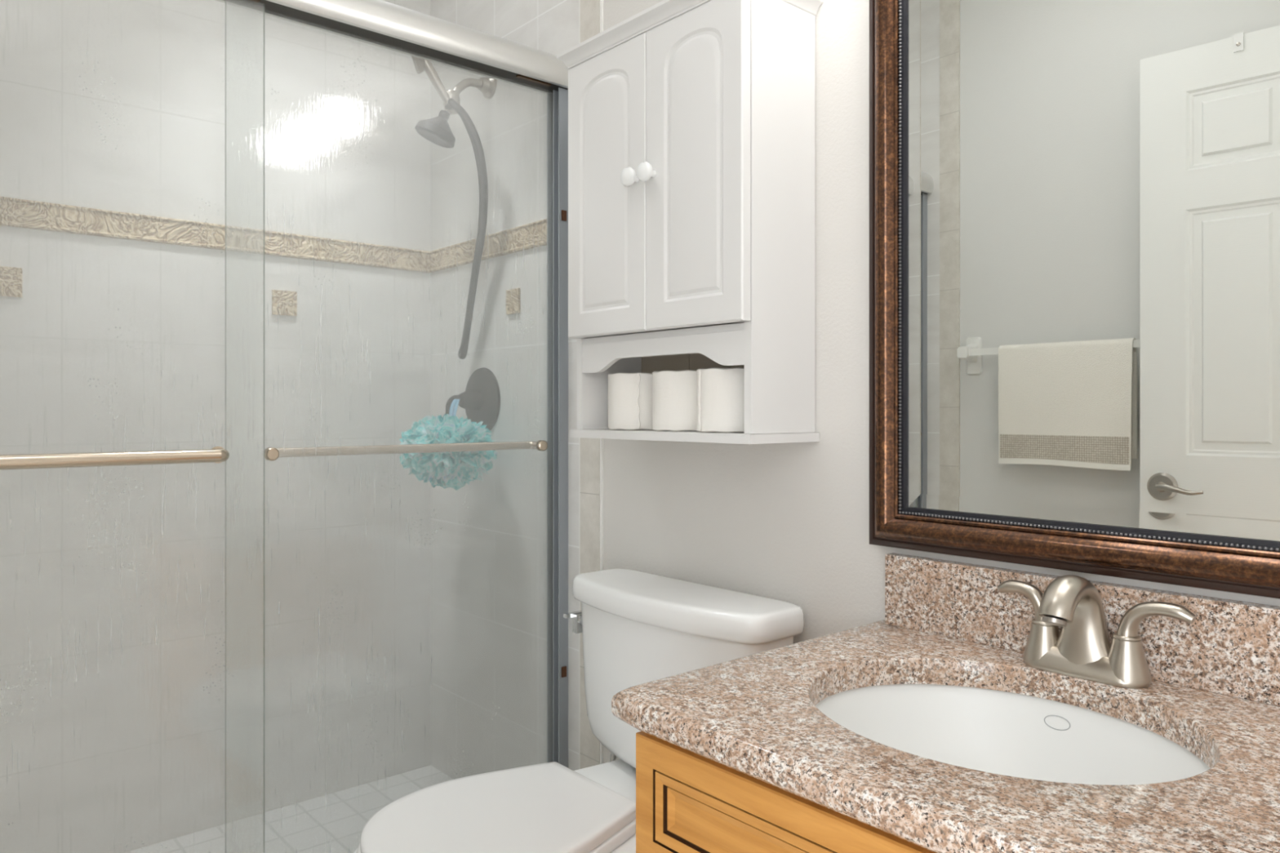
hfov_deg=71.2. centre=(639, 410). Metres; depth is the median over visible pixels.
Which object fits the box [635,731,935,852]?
vanity cabinet
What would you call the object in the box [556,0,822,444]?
upper cabinet
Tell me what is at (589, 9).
trim
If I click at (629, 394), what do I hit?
toilet roll
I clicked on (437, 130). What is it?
shower
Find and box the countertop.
[611,552,1279,852]
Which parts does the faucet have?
lever handle, handle, spout, handle, lever handle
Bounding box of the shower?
[411,56,496,359]
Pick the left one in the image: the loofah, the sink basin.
the loofah
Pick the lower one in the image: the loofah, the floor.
the floor
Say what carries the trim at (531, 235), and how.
attached to the wall at (489, 535)
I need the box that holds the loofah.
[399,399,497,490]
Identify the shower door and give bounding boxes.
[0,0,568,852]
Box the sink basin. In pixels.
[815,684,1209,785]
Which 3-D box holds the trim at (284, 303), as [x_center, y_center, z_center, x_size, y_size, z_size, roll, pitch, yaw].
[-0.927,-0.280,2.330,0.062,0.064,0.008,0,0,-41]
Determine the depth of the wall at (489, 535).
2.09 m
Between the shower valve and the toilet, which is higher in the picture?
the shower valve
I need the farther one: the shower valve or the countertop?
the shower valve
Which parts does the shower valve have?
lever, plate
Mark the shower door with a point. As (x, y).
(379, 23)
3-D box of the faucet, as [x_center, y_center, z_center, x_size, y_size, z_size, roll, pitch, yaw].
[0.551,0.274,1.127,0.129,0.132,0.244,0,0,-41]
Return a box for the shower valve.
[445,367,500,430]
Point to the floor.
(335, 822)
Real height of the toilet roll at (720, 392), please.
0.112 m
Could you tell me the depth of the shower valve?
2.35 m
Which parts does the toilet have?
bowl, seat lid, flush lever, tank, tank lid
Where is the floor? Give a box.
[124,764,453,852]
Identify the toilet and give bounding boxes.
[353,568,804,852]
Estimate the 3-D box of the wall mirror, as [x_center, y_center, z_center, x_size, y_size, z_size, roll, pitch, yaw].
[0.604,-0.265,1.181,0.038,0.961,0.704,0,0,-41]
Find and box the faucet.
[997,574,1196,688]
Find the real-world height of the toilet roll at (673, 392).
0.112 m
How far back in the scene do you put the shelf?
1.53 m
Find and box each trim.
[0,196,431,273]
[0,266,22,297]
[271,289,297,316]
[429,218,546,272]
[506,288,519,314]
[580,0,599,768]
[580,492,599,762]
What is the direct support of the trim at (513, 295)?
attached to the wall at (489, 535)
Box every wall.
[0,0,431,852]
[431,0,1279,779]
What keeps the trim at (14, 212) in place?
attached to the wall at (113, 578)
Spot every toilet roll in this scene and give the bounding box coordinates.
[608,372,653,430]
[652,369,697,431]
[696,367,744,432]
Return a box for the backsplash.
[884,552,1279,706]
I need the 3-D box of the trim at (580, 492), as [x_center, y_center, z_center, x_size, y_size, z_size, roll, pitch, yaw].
[-0.703,-0.211,1.522,1.560,2.402,0.071,0,0,-41]
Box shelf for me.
[569,429,819,444]
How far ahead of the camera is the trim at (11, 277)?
1.94 m
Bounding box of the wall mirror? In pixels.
[869,0,1279,599]
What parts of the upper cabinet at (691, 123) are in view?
door, knob, knob, crown moulding, panel, door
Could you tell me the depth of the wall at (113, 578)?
2.19 m

